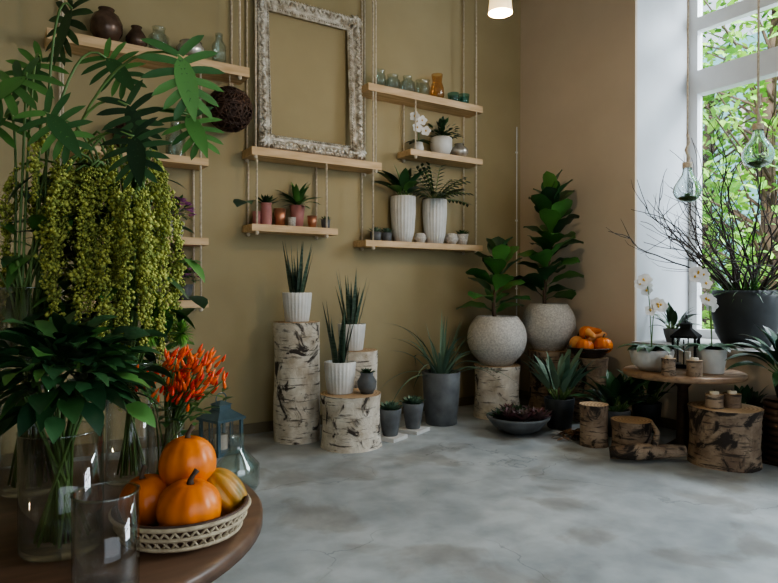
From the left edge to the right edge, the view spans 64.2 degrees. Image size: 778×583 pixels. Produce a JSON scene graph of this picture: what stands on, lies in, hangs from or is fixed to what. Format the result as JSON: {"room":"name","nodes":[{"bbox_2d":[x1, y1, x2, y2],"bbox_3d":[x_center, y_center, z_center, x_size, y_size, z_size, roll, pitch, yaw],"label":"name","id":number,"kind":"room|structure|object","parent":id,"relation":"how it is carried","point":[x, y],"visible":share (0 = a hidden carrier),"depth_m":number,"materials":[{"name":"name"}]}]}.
{"room":"plant shop","nodes":[
{"label":"plant shop","id":0,"kind":"room"},
{"bbox_2d":[0,0,520,453],"bbox_3d":[-1.927,-1.229,5.264,8.110,5.000,0.300,0,0,-33],"label":"wall","id":1,"kind":"structure","parent":0,"point":[246,280],"depth_m":5.93,"materials":[{"name":"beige paint"}]},
{"bbox_2d":[69,145,208,170],"bbox_3d":[-1.975,-1.057,4.900,1.030,0.060,0.240,0,0,-33],"label":"wooden shelf","id":2,"kind":"object","parent":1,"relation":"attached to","point":[175,161],"visible":0.29,"depth_m":4.99,"materials":[{"name":"brown wood"}]},
{"bbox_2d":[192,143,195,310],"bbox_3d":[-1.651,-0.827,5.237,0.037,1.984,0.037,0,0,-11],"label":"rope","id":3,"kind":"object","parent":2,"relation":"hanging from","point":[193,170],"visible":0.38,"depth_m":5.23,"materials":[{"name":"fabric"}]},
{"bbox_2d":[1,390,519,466],"bbox_3d":[-1.712,1.226,5.223,7.810,0.090,0.025,0,0,-33],"label":"baseboard","id":4,"kind":"structure","parent":1,"relation":"attached to","point":[88,449],"depth_m":5.09,"materials":[{"name":"paint"}]},
{"bbox_2d":[361,82,482,117],"bbox_3d":[0.344,-1.961,6.401,1.440,0.070,0.240,0,0,-33],"label":"wooden shelf","id":5,"kind":"object","parent":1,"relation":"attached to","point":[384,93],"visible":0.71,"depth_m":6.32,"materials":[{"name":"brown wood"}]},
{"bbox_2d":[414,100,416,158],"bbox_3d":[0.267,-1.628,6.227,0.037,0.594,0.037,0,0,-11],"label":"rope","id":6,"kind":"object","parent":5,"relation":"hanging from","point":[415,156],"visible":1,"depth_m":6.22,"materials":[{"name":"fabric"}]},
{"bbox_2d":[397,149,482,167],"bbox_3d":[0.549,-1.397,6.537,0.950,0.060,0.240,0,0,-33],"label":"wooden shelf","id":7,"kind":"object","parent":6,"relation":"hanging from","point":[422,156],"visible":1,"depth_m":6.46,"materials":[{"name":"brown wood"}]},
{"bbox_2d":[406,111,431,149],"bbox_3d":[0.315,-1.629,6.375,0.286,0.404,0.252,0,0,-33],"label":"potted orchid","id":8,"kind":"object","parent":7,"relation":"on","point":[426,130],"visible":0.88,"depth_m":6.34,"materials":[{"name":"white plant"}]},
{"bbox_2d":[427,116,462,153],"bbox_3d":[0.564,-1.635,6.476,0.434,0.416,0.353,0,0,-33],"label":"potted houseplant","id":9,"kind":"object","parent":7,"relation":"on","point":[440,144],"visible":0.94,"depth_m":6.45,"materials":[{"name":"white ceramic"}]},
{"bbox_2d":[450,143,468,156],"bbox_3d":[0.757,-1.508,6.684,0.200,0.160,0.200,0,0,-33],"label":"vase","id":10,"kind":"object","parent":7,"relation":"on","point":[459,149],"visible":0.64,"depth_m":6.61,"materials":[{"name":"silver metal"}]},
{"bbox_2d":[515,127,517,363],"bbox_3d":[1.503,-0.386,7.304,0.030,3.100,0.018,0,0,-33],"label":"cable","id":11,"kind":"object","parent":1,"relation":"attached to","point":[516,152],"visible":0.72,"depth_m":7.29,"materials":[{"name":"white paint"}]},
{"bbox_2d":[2,398,777,582],"bbox_3d":[1.063,1.341,1.676,9.200,0.100,9.600,0,0,-33],"label":"floor","id":12,"kind":"structure","parent":0,"point":[471,500],"depth_m":3.58,"materials":[{"name":"concrete"}]},
{"bbox_2d":[0,460,262,582],"bbox_3d":[-0.964,0.951,1.627,1.240,0.680,1.240,0,0,-33],"label":"round wooden table","id":13,"kind":"object","parent":12,"relation":"on","point":[110,562],"visible":0.38,"depth_m":1.48,"materials":[{"name":"brown wood"}]},
{"bbox_2d":[0,310,171,561],"bbox_3d":[-0.790,0.328,1.482,0.560,0.565,0.492,0,0,-33],"label":"vase","id":14,"kind":"object","parent":13,"relation":"on","point":[67,343],"visible":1,"depth_m":1.45,"materials":[{"name":"green plant"}]},
{"bbox_2d":[69,482,140,582],"bbox_3d":[-0.582,0.510,1.276,0.134,0.203,0.134,0,0,-33],"label":"glass vase","id":15,"kind":"object","parent":13,"relation":"on","point":[136,493],"visible":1,"depth_m":1.27,"materials":[{"name":"clear glass"}]},
{"bbox_2d":[0,0,224,497],"bbox_3d":[-0.921,-0.197,1.911,0.802,1.611,0.330,0,0,3],"label":"philodendron","id":16,"kind":"object","parent":13,"relation":"on","point":[30,78],"visible":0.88,"depth_m":1.89,"materials":[{"name":"green plant"}]},
{"bbox_2d":[0,119,252,485],"bbox_3d":[-0.888,0.045,1.994,0.974,1.125,0.567,0,0,16],"label":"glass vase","id":17,"kind":"object","parent":13,"relation":"on","point":[75,212],"visible":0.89,"depth_m":1.88,"materials":[{"name":"green plant"}]},
{"bbox_2d":[108,424,250,552],"bbox_3d":[-0.521,0.477,1.561,0.340,0.266,0.340,0,0,-44],"label":"basket","id":18,"kind":"object","parent":13,"relation":"on","point":[192,503],"visible":0.99,"depth_m":1.50,"materials":[{"name":"food"}]},
{"bbox_2d":[135,344,230,474],"bbox_3d":[-0.610,0.379,1.869,0.329,0.459,0.242,0,0,42],"label":"vase","id":19,"kind":"object","parent":13,"relation":"on","point":[180,382],"visible":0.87,"depth_m":1.81,"materials":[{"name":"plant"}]},
{"bbox_2d":[196,392,245,457],"bbox_3d":[-1.328,1.034,4.906,0.270,0.477,0.270,0,0,37],"label":"metal lantern","id":20,"kind":"object","parent":12,"relation":"on","point":[224,414],"visible":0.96,"depth_m":4.86,"materials":[{"name":"blue metal"}]},
{"bbox_2d":[273,321,319,444],"bbox_3d":[-0.790,0.765,5.335,0.402,1.010,0.403,0,0,-33],"label":"birch log","id":21,"kind":"object","parent":12,"relation":"on","point":[296,397],"visible":1,"depth_m":5.17,"materials":[{"name":"white wood"}]},
{"bbox_2d":[282,241,311,321],"bbox_3d":[-0.782,-0.101,5.330,0.271,0.720,0.255,0,0,-6],"label":"potted snake plant","id":22,"kind":"object","parent":21,"relation":"on","point":[296,303],"visible":1,"depth_m":5.26,"materials":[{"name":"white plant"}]},
{"bbox_2d":[320,388,381,453],"bbox_3d":[-0.316,1.055,5.125,0.505,0.433,0.506,0,0,-33],"label":"stump","id":23,"kind":"object","parent":12,"relation":"on","point":[350,422],"visible":0.94,"depth_m":4.92,"materials":[{"name":"white wood"}]},
{"bbox_2d":[322,302,356,394],"bbox_3d":[-0.396,0.449,5.129,0.281,0.776,0.278,0,0,0],"label":"potted snake plant","id":24,"kind":"object","parent":23,"relation":"on","point":[339,372],"visible":1,"depth_m":5.05,"materials":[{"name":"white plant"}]},
{"bbox_2d":[357,368,376,393],"bbox_3d":[-0.181,0.734,5.103,0.168,0.206,0.160,0,0,-9],"label":"potted succulent","id":25,"kind":"object","parent":23,"relation":"on","point":[366,382],"visible":1,"depth_m":5.05,"materials":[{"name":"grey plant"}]},
{"bbox_2d":[337,348,377,389],"bbox_3d":[-0.289,0.901,5.655,0.385,0.735,0.385,0,0,-33],"label":"birch log","id":26,"kind":"object","parent":12,"relation":"on","point":[367,358],"visible":0.17,"depth_m":5.49,"materials":[{"name":"white wood"}]},
{"bbox_2d":[335,272,367,350],"bbox_3d":[-0.329,0.150,5.647,0.317,0.765,0.255,0,0,-3],"label":"potted snake plant","id":27,"kind":"object","parent":26,"relation":"on","point":[356,343],"visible":0.7,"depth_m":5.58,"materials":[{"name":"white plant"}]},
{"bbox_2d":[381,433,407,442],"bbox_3d":[0.010,1.255,5.353,0.220,0.030,0.220,0,0,34],"label":"coaster","id":28,"kind":"object","parent":12,"relation":"on","point":[400,436],"visible":0.5,"depth_m":5.27,"materials":[{"name":"white stone"}]},
{"bbox_2d":[380,400,402,436],"bbox_3d":[0.002,1.095,5.362,0.253,0.288,0.241,0,0,20],"label":"potted echeveria","id":29,"kind":"object","parent":28,"relation":"on","point":[390,412],"visible":0.94,"depth_m":5.29,"materials":[{"name":"grey ceramic"}]},
{"bbox_2d":[398,426,429,434],"bbox_3d":[0.217,1.254,5.627,0.220,0.030,0.220,0,0,34],"label":"coaster","id":30,"kind":"object","parent":12,"relation":"on","point":[422,429],"visible":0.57,"depth_m":5.57,"materials":[{"name":"white stone"}]},
{"bbox_2d":[399,395,425,428],"bbox_3d":[0.230,1.094,5.623,0.269,0.288,0.251,0,0,-33],"label":"potted echeveria","id":31,"kind":"object","parent":30,"relation":"on","point":[412,406],"depth_m":5.56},
{"bbox_2d":[381,314,521,426],"bbox_3d":[0.534,0.726,5.937,1.220,1.082,1.190,0,0,-33],"label":"potted plant","id":32,"kind":"object","parent":12,"relation":"on","point":[441,383],"visible":0.99,"depth_m":5.83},
{"bbox_2d":[473,363,520,419],"bbox_3d":[1.094,1.005,6.310,0.472,0.520,0.470,0,0,-33],"label":"stump","id":33,"kind":"object","parent":12,"relation":"on","point":[490,392],"visible":0.8,"depth_m":6.12,"materials":[{"name":"beige wood"}]},
{"bbox_2d":[456,236,530,366],"bbox_3d":[1.062,0.087,6.298,0.753,1.313,0.730,0,0,-33],"label":"fiddle leaf fig","id":34,"kind":"object","parent":33,"relation":"on","point":[502,338],"depth_m":6.15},
{"bbox_2d":[486,403,551,434],"bbox_3d":[1.178,1.151,5.580,0.577,0.236,0.610,0,0,-33],"label":"succulent bowl","id":35,"kind":"object","parent":12,"relation":"on","point":[512,419],"visible":1,"depth_m":5.45,"materials":[{"name":"grey ceramic"}]},
{"bbox_2d":[527,348,566,412],"bbox_3d":[1.669,0.939,6.506,0.421,0.650,0.434,0,0,-33],"label":"stump","id":36,"kind":"object","parent":12,"relation":"on","point":[537,390],"visible":0.4,"depth_m":6.36,"materials":[{"name":"brown wood"}]},
{"bbox_2d":[509,169,583,350],"bbox_3d":[1.607,-0.330,6.512,0.768,1.885,0.789,0,0,-33],"label":"fiddle leaf fig","id":37,"kind":"object","parent":36,"relation":"on","point":[548,326],"visible":0.97,"depth_m":6.38,"materials":[{"name":"plant"}]},
{"bbox_2d":[520,345,599,429],"bbox_3d":[1.562,0.887,5.795,0.685,0.761,0.720,0,0,-8],"label":"agave","id":38,"kind":"object","parent":12,"relation":"on","point":[562,406],"visible":0.98,"depth_m":5.69,"materials":[{"name":"plant"}]},
{"bbox_2d":[552,428,579,440],"bbox_3d":[1.627,1.223,5.291,0.400,0.090,0.465,0,0,-33],"label":"pile","id":39,"kind":"object","parent":12,"relation":"on","point":[575,434],"visible":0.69,"depth_m":5.32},
{"bbox_2d":[570,356,608,421],"bbox_3d":[1.972,0.956,6.113,0.364,0.620,0.360,0,0,-33],"label":"stump","id":40,"kind":"object","parent":12,"relation":"on","point":[596,374],"visible":0.44,"depth_m":5.97,"materials":[{"name":"brown wood"}]},
{"bbox_2d":[565,326,612,357],"bbox_3d":[1.971,0.493,6.112,0.447,0.304,0.444,0,0,15],"label":"basket","id":41,"kind":"object","parent":40,"relation":"on","point":[602,345],"visible":0.95,"depth_m":5.99,"materials":[{"name":"food"}]},
{"bbox_2d":[567,369,657,436],"bbox_3d":[2.003,0.978,5.493,0.634,0.582,0.793,0,0,-33],"label":"potted spathiphyllum","id":42,"kind":"object","parent":12,"relation":"on","point":[620,393],"visible":0.86,"depth_m":5.39,"materials":[{"name":"green plant"}]},
{"bbox_2d":[602,370,674,432],"bbox_3d":[2.276,0.956,5.666,0.556,0.624,0.718,0,0,-33],"label":"potted fern","id":43,"kind":"object","parent":12,"relation":"on","point":[652,409],"visible":0.47,"depth_m":5.56,"materials":[{"name":"green plant"}]},
{"bbox_2d":[609,420,686,460],"bbox_3d":[1.935,1.125,4.662,0.571,0.271,0.218,0,0,1],"label":"branch","id":44,"kind":"object","parent":12,"relation":"on","point":[636,451],"visible":1,"depth_m":4.60,"materials":[{"name":"brown plant"}]},
{"bbox_2d":[623,365,747,452],"bbox_3d":[2.371,0.955,5.003,0.910,0.635,0.910,0,0,-33],"label":"round side table","id":45,"kind":"object","parent":12,"relation":"on","point":[730,376],"visible":0.7,"depth_m":4.88,"materials":[{"name":"brown wood"}]},
{"bbox_2d":[618,273,687,371],"bbox_3d":[2.113,0.246,4.989,0.471,0.781,0.523,0,0,-33],"label":"potted orchid","id":46,"kind":"object","parent":45,"relation":"on","point":[646,357],"visible":0.98,"depth_m":4.95,"materials":[{"name":"white ceramic"}]},
{"bbox_2d":[661,353,675,375],"bbox_3d":[2.132,0.555,4.726,0.107,0.165,0.103,0,0,-33],"label":"candle","id":47,"kind":"object","parent":45,"relation":"on","point":[668,363],"visible":1,"depth_m":4.69,"materials":[{"name":"brown wood"}]},
{"bbox_2d":[670,314,701,368],"bbox_3d":[2.481,0.412,5.179,0.205,0.446,0.205,0,0,37],"label":"metal lantern","id":48,"kind":"object","parent":45,"relation":"on","point":[686,330],"visible":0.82,"depth_m":5.14,"materials":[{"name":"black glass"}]},
{"bbox_2d":[686,356,702,376],"bbox_3d":[2.300,0.560,4.668,0.117,0.155,0.114,0,0,-33],"label":"candle","id":49,"kind":"object","parent":45,"relation":"on","point":[694,365],"visible":1,"depth_m":4.63,"materials":[{"name":"brown wood"}]},
{"bbox_2d":[676,266,744,373],"bbox_3d":[2.535,0.217,4.849,0.493,0.839,0.426,0,0,-17],"label":"potted orchid","id":50,"kind":"object","parent":45,"relation":"on","point":[714,356],"visible":0.98,"depth_m":4.83,"materials":[{"name":"white ceramic"}]},
{"bbox_2d":[687,401,763,472],"bbox_3d":[2.496,1.064,4.607,0.499,0.420,0.491,0,0,-33],"label":"stump","id":51,"kind":"object","parent":12,"relation":"on","point":[726,439],"visible":0.97,"depth_m":4.42,"materials":[{"name":"brown wood"}]},
{"bbox_2d":[705,390,723,408],"bbox_3d":[2.393,0.786,4.562,0.127,0.135,0.124,0,0,-33],"label":"candle","id":52,"kind":"object","parent":51,"relation":"on","point":[713,399],"visible":1,"depth_m":4.52,"materials":[{"name":"brown wood"}]},
{"bbox_2d":[722,390,741,408],"bbox_3d":[2.534,0.786,4.583,0.127,0.135,0.126,0,0,-33],"label":"candle","id":53,"kind":"object","parent":51,"relation":"on","point":[732,399],"visible":0.9,"depth_m":4.54,"materials":[{"name":"brown wood"}]},
{"bbox_2d":[734,384,766,407],"bbox_3d":[2.841,0.999,4.950,0.386,0.547,0.382,0,0,-33],"label":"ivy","id":54,"kind":"object","parent":12,"relation":"on","point":[749,396],"visible":0.3,"depth_m":4.89,"materials":[{"name":"plant"}]},
{"bbox_2d":[761,395,777,465],"bbox_3d":[2.962,1.034,4.588,0.354,0.480,0.354,0,0,-33],"label":"basket","id":55,"kind":"object","parent":12,"relation":"on","point":[770,402],"visible":0.96,"depth_m":4.56,"materials":[{"name":"brown wood"}]},
{"bbox_2d":[725,326,777,397],"bbox_3d":[2.885,0.499,4.545,0.694,0.580,0.823,0,0,-33],"label":"spider plant","id":56,"kind":"object","parent":55,"relation":"on","point":[772,356],"visible":1,"depth_m":4.65,"materials":[{"name":"plant"}]},
{"bbox_2d":[520,0,777,432],"bbox_3d":[4.464,-1.222,3.870,1.090,5.000,9.600,0,0,-33],"label":"wall","id":57,"kind":"structure","parent":0,"point":[603,83],"depth_m":6.39,"materials":[{"name":"beige paint"}]},
{"bbox_2d":[520,390,762,447],"bbox_3d":[4.003,1.235,3.569,0.025,0.090,8.975,0,0,-33],"label":"baseboard","id":58,"kind":"structure","parent":57,"relation":"attached to","point":[668,423],"depth_m":5.77,"materials":[{"name":"paint"}]},
{"bbox_2d":[631,338,774,356],"bbox_3d":[3.457,0.511,5.223,0.965,0.040,2.550,0,0,-33],"label":"window sill","id":59,"kind":"structure","parent":57,"relation":"attached to","point":[702,340],"depth_m":5.82,"materials":[{"name":"paint"}]},
{"bbox_2d":[649,302,701,341],"bbox_3d":[2.764,0.293,5.987,0.457,0.386,0.509,0,0,-33],"label":"windowsill plant","id":60,"kind":"object","parent":59,"relation":"on","point":[671,318],"visible":0.79,"depth_m":5.94,"materials":[{"name":"green plant"}]},
{"bbox_2d":[606,103,777,347],"bbox_3d":[3.070,-0.589,5.074,1.750,2.160,2.242,0,0,-30],"label":"potted plant","id":61,"kind":"object","parent":59,"relation":"on","point":[739,311],"visible":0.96,"depth_m":5.47,"materials":[{"name":"plant"}]},
{"bbox_2d":[689,0,777,338],"bbox_3d":[3.900,-1.371,5.500,0.130,3.720,2.550,0,0,-33],"label":"window","id":62,"kind":"structure","parent":57,"relation":"in","point":[741,71],"depth_m":6.43,"materials":[{"name":"white paint"}]},
{"bbox_3d":[1.063,-3.809,1.647,9.200,0.200,9.600,0,0,-33],"label":"ceiling","id":63,"kind":"structure","parent":0,"visible":0},
{"bbox_2d":[58,0,61,297],"bbox_3d":[-2.490,-1.779,4.687,0.037,3.894,0.037,0,0,-11],"label":"rope","id":64,"kind":"object","parent":63,"relation":"hanging from","point":[59,63],"visible":0.02,"depth_m":4.68,"materials":[{"name":"fabric"}]},
{"bbox_2d":[61,0,64,299],"bbox_3d":[-2.375,-1.778,4.511,0.037,3.894,0.037,0,0,-11],"label":"rope","id":65,"kind":"object","parent":63,"relation":"hanging from","point":[62,13],"visible":0.02,"depth_m":4.51,"materials":[{"name":"fabric"}]},
{"bbox_2d":[230,0,233,85],"bbox_3d":[-1.374,-2.758,5.406,0.037,1.944,0.037,0,0,-11],"label":"rope","id":66,"kind":"object","parent":63,"relation":"hanging from","point":[231,14],"visible":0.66,"depth_m":5.40,"materials":[{"name":"fabric"}]},
{"bbox_2d":[238,0,241,79],"bbox_3d":[-1.260,-2.757,5.230,0.037,1.944,0.037,0,0,-11],"label":"rope","id":67,"kind":"object","parent":63,"relation":"hanging from","point":[239,77],"visible":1,"depth_m":5.23,"materials":[{"name":"fabric"}]},
{"bbox_2d":[44,27,249,84],"bbox_3d":[-1.883,-1.858,4.955,1.510,0.080,0.240,0,0,-33],"label":"wooden shelf","id":68,"kind":"object","parent":67,"relation":"hanging from","point":[87,43],"visible":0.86,"depth_m":4.86,"materials":[{"name":"brown wood"}]},
{"bbox_2d":[90,6,122,40],"bbox_3d":[-2.171,-2.033,4.765,0.234,0.270,0.234,0,0,-33],"label":"round vase","id":69,"kind":"object","parent":68,"relation":"on","point":[104,23],"visible":0.77,"depth_m":4.68,"materials":[{"name":"ceramic"}]},
{"bbox_2d":[125,25,146,46],"bbox_3d":[-1.994,-1.993,4.895,0.160,0.190,0.160,0,0,-33],"label":"round vase","id":70,"kind":"object","parent":68,"relation":"on","point":[134,36],"visible":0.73,"depth_m":4.84,"materials":[{"name":"ceramic"}]},
{"bbox_2d":[176,39,204,55],"bbox_3d":[-1.635,-1.975,5.114,0.230,0.150,0.230,0,0,-33],"label":"vase","id":71,"kind":"object","parent":68,"relation":"on","point":[198,47],"visible":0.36,"depth_m":5.03,"materials":[{"name":"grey glass"}]},
{"bbox_2d":[199,74,202,311],"bbox_3d":[-1.537,-0.826,5.061,0.037,1.984,0.037,0,0,-11],"label":"rope","id":72,"kind":"object","parent":68,"relation":"hanging from","point":[200,75],"visible":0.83,"depth_m":5.06,"materials":[{"name":"fabric"}]},
{"bbox_2d":[83,300,208,309],"bbox_3d":[-1.954,0.102,4.920,0.980,0.060,0.240,0,0,-33],"label":"wooden shelf","id":73,"kind":"object","parent":72,"relation":"hanging from","point":[184,303],"visible":0.14,"depth_m":4.99,"materials":[{"name":"brown wood"}]},
{"bbox_2d":[169,258,204,299],"bbox_3d":[-1.662,-0.103,5.085,0.338,0.347,0.275,0,0,-33],"label":"potted flower","id":74,"kind":"object","parent":73,"relation":"on","point":[188,288],"visible":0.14,"depth_m":5.07,"materials":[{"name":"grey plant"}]},
{"bbox_2d":[97,236,208,246],"bbox_3d":[-1.954,-0.407,4.917,0.980,0.060,0.240,0,0,-33],"label":"wooden shelf","id":75,"kind":"object","parent":72,"relation":"hanging from","point":[189,241],"visible":0.29,"depth_m":5.03,"materials":[{"name":"brown wood"}]},
{"bbox_2d":[170,195,196,236],"bbox_3d":[-1.721,-0.613,5.044,0.338,0.347,0.275,0,0,-33],"label":"potted flower","id":76,"kind":"object","parent":75,"relation":"on","point":[180,199],"visible":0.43,"depth_m":5.03,"materials":[{"name":"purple plant"}]},
{"bbox_2d":[206,75,252,132],"bbox_3d":[-1.337,-1.578,5.209,0.379,0.479,0.381,0,0,5],"label":"ball","id":77,"kind":"object","parent":68,"relation":"hanging from","point":[235,110],"visible":0.9,"depth_m":5.08,"materials":[{"name":"wicker"}]},
{"bbox_2d":[245,0,248,162],"bbox_3d":[-1.257,-2.434,5.484,0.037,2.594,0.037,0,0,-11],"label":"rope","id":78,"kind":"object","parent":63,"relation":"hanging from","point":[246,160],"visible":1,"depth_m":5.48,"materials":[{"name":"fabric"}]},
{"bbox_2d":[254,0,257,158],"bbox_3d":[-1.143,-2.433,5.308,0.037,2.594,0.037,0,0,-11],"label":"rope","id":79,"kind":"object","parent":63,"relation":"hanging from","point":[255,1],"visible":1,"depth_m":5.30,"materials":[{"name":"fabric"}]},
{"bbox_2d":[242,146,381,173],"bbox_3d":[-0.684,-1.207,5.738,1.310,0.070,0.240,0,0,-33],"label":"wooden shelf","id":80,"kind":"object","parent":79,"relation":"hanging from","point":[264,154],"visible":1,"depth_m":5.63,"materials":[{"name":"brown wood"}]},
{"bbox_2d":[246,162,249,236],"bbox_3d":[-1.248,-0.829,5.498,0.037,0.684,0.037,0,0,-11],"label":"rope","id":81,"kind":"object","parent":80,"relation":"hanging from","point":[247,234],"visible":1,"depth_m":5.49,"materials":[{"name":"fabric"}]},
{"bbox_2d":[255,158,258,234],"bbox_3d":[-1.134,-0.828,5.322,0.037,0.684,0.037,0,0,-11],"label":"rope","id":82,"kind":"object","parent":80,"relation":"hanging from","point":[256,232],"visible":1,"depth_m":5.31,"materials":[{"name":"fabric"}]},
{"bbox_2d":[242,224,337,236],"bbox_3d":[-0.885,-0.551,5.611,0.830,0.060,0.240,0,0,-33],"label":"wooden shelf","id":83,"kind":"object","parent":82,"relation":"hanging from","point":[250,228],"visible":0.93,"depth_m":5.50,"materials":[{"name":"brown wood"}]},
{"bbox_2d":[255,194,277,224],"bbox_3d":[-1.097,-0.718,5.505,0.233,0.271,0.209,0,0,11],"label":"potted succulent","id":84,"kind":"object","parent":83,"relation":"on","point":[266,211],"visible":0.81,"depth_m":5.45,"materials":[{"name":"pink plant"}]},
{"bbox_2d":[274,208,285,224],"bbox_3d":[-0.979,-0.662,5.561,0.110,0.160,0.110,0,0,-33],"label":"copper cup","id":85,"kind":"object","parent":83,"relation":"on","point":[279,213],"visible":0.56,"depth_m":5.52,"materials":[{"name":"orange metal"}]},
{"bbox_2d":[277,182,319,225],"bbox_3d":[-0.804,-0.801,5.628,0.498,0.437,0.293,0,0,-33],"label":"potted houseplant","id":86,"kind":"object","parent":83,"relation":"on","point":[297,210],"visible":0.9,"depth_m":5.60,"materials":[{"name":"pink ceramic"}]},
{"bbox_2d":[257,0,366,159],"bbox_3d":[-0.702,-1.964,5.729,1.110,1.439,0.186,0,0,-33],"label":"picture frame","id":87,"kind":"object","parent":80,"relation":"on","point":[352,25],"visible":1,"depth_m":5.71,"materials":[{"name":"silver metal"}]},
{"bbox_2d":[314,167,317,239],"bbox_3d":[-0.686,-0.831,5.863,0.037,0.684,0.037,0,0,-11],"label":"rope","id":88,"kind":"object","parent":80,"relation":"hanging from","point":[315,237],"visible":0.79,"depth_m":5.86,"materials":[{"name":"fabric"}]},
{"bbox_2d":[325,164,328,237],"bbox_3d":[-0.572,-0.830,5.687,0.037,0.684,0.037,0,0,-11],"label":"rope","id":89,"kind":"object","parent":80,"relation":"hanging from","point":[326,236],"visible":1,"depth_m":5.68,"materials":[{"name":"fabric"}]},
{"bbox_2d":[360,0,363,250],"bbox_3d":[-0.267,-2.067,6.129,0.037,3.334,0.037,0,0,-11],"label":"rope","id":90,"kind":"object","parent":63,"relation":"hanging from","point":[361,249],"visible":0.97,"depth_m":6.12,"materials":[{"name":"fabric"}]},
{"bbox_2d":[363,0,366,176],"bbox_3d":[-0.242,-2.437,6.143,0.037,2.594,0.037,0,0,-11],"label":"rope","id":91,"kind":"object","parent":63,"relation":"hanging from","point":[364,174],"visible":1,"depth_m":6.14,"materials":[{"name":"fabric"}]},
{"bbox_2d":[371,0,374,249],"bbox_3d":[-0.153,-2.066,5.952,0.037,3.334,0.037,0,0,-11],"label":"rope","id":92,"kind":"object","parent":63,"relation":"hanging from","point":[372,247],"visible":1,"depth_m":5.95,"materials":[{"name":"fabric"}]},
{"bbox_2d":[353,240,482,251],"bbox_3d":[0.331,-0.466,6.401,1.470,0.060,0.240,0,0,-33],"label":"wooden shelf","id":93,"kind":"object","parent":92,"relation":"hanging from","point":[380,244],"visible":1,"depth_m":6.27,"materials":[{"name":"brown wood"}]},
{"bbox_2d":[381,228,391,240],"bbox_3d":[-0.029,-0.567,6.190,0.179,0.143,0.170,0,0,19],"label":"potted succulent","id":94,"kind":"object","parent":93,"relation":"on","point":[386,234],"visible":0.81,"depth_m":6.14,"materials":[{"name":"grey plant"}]},
{"bbox_2d":[370,165,435,241],"bbox_3d":[0.182,-0.892,6.145,0.709,0.794,0.486,0,0,-33],"label":"ribbed planter","id":95,"kind":"object","parent":93,"relation":"on","point":[402,206],"visible":0.87,"depth_m":6.16,"materials":[{"name":"white ceramic"}]},
{"bbox_2d":[401,162,473,242],"bbox_3d":[0.554,-0.921,6.361,0.842,0.849,0.539,0,0,-33],"label":"ribbed planter","id":96,"kind":"object","parent":93,"relation":"on","point":[434,208],"visible":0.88,"depth_m":6.39,"materials":[{"name":"white ceramic"}]},
{"bbox_2d":[445,233,457,243],"bbox_3d":[0.665,-0.558,6.593,0.150,0.120,0.150,0,0,-33],"label":"vase","id":97,"kind":"object","parent":93,"relation":"on","point":[451,238],"visible":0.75,"depth_m":6.54,"materials":[{"name":"ceramic"}]},
{"bbox_2d":[455,230,468,244],"bbox_3d":[0.783,-0.583,6.720,0.195,0.169,0.183,0,0,18],"label":"potted succulent","id":98,"kind":"object","parent":93,"relation":"on","point":[462,236],"visible":0.87,"depth_m":6.66,"materials":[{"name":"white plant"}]},
{"bbox_2d":[374,0,377,172],"bbox_3d":[-0.128,-2.436,5.967,0.037,2.594,0.037,0,0,-11],"label":"rope","id":99,"kind":"object","parent":63,"relation":"hanging from","point":[375,170],"visible":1,"depth_m":5.96,"materials":[{"name":"fabric"}]},
{"bbox_2d":[462,0,464,254],"bbox_3d":[0.823,-2.071,6.837,0.037,3.334,0.037,0,0,-11],"label":"rope","id":100,"kind":"object","parent":63,"relation":"hanging from","point":[463,253],"visible":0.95,"depth_m":6.83,"materials":[{"name":"fabric"}]},
{"bbox_2d":[474,0,476,252],"bbox_3d":[0.937,-2.070,6.660,0.037,3.334,0.037,0,0,-11],"label":"rope","id":101,"kind":"object","parent":63,"relation":"hanging from","point":[476,0],"visible":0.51,"depth_m":6.66,"materials":[{"name":"fabric"}]},
{"bbox_2d":[488,0,512,17],"bbox_3d":[0.717,-2.757,3.985,0.156,1.929,0.156,0,0,-33],"label":"pendant lamp","id":102,"kind":"object","parent":63,"relation":"hanging from","point":[497,8],"visible":1,"depth_m":3.97,"materials":[{"name":"white metal"}]},
{"bbox_2d":[673,0,701,202],"bbox_3d":[2.404,-2.222,4.989,0.214,3.009,0.214,0,0,-33],"label":"glass terrarium","id":103,"kind":"object","parent":63,"relation":"hanging from","point":[687,188],"visible":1,"depth_m":4.96,"materials":[{"name":"glass"}]},
{"bbox_2d":[741,0,774,168],"bbox_3d":[2.678,-2.310,4.493,0.214,2.829,0.214,0,0,-33],"label":"glass terrarium","id":104,"kind":"object","parent":63,"relation":"hanging from","point":[759,152],"visible":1,"depth_m":4.46,"materials":[{"name":"glass"}]},
{"label":"outside","id":105,"kind":"structure","parent":0,"visible":0},
{"bbox_3d":[11.822,1.465,15.221,23.600,0.100,30.000,0,0,-33],"label":"pavement","id":106,"kind":"object","parent":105,"visible":0},
{"bbox_2d":[702,0,777,328],"bbox_3d":[5.958,-2.369,9.571,5.354,7.611,5.672,0,0,0],"label":"street tree","id":107,"kind":"object","parent":106,"relation":"on","point":[768,87],"visible":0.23,"depth_m":8.98,"materials":[{"name":"green plant"}]},
{"bbox_2d":[702,0,777,329],"bbox_3d":[6.645,-2.342,12.884,6.382,7.520,6.036,0,0,-6],"label":"street tree","id":108,"kind":"object","parent":106,"relation":"on","point":[707,148],"visible":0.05,"depth_m":12.73,"materials":[{"name":"green plant"}]},
{"bbox_2d":[702,30,777,289],"bbox_3d":[11.067,-2.789,15.900,1.100,8.400,26.000,0,0,-33],"label":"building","id":109,"kind":"structure","parent":106,"relation":"on","point":[750,39],"depth_m":17.14,"materials":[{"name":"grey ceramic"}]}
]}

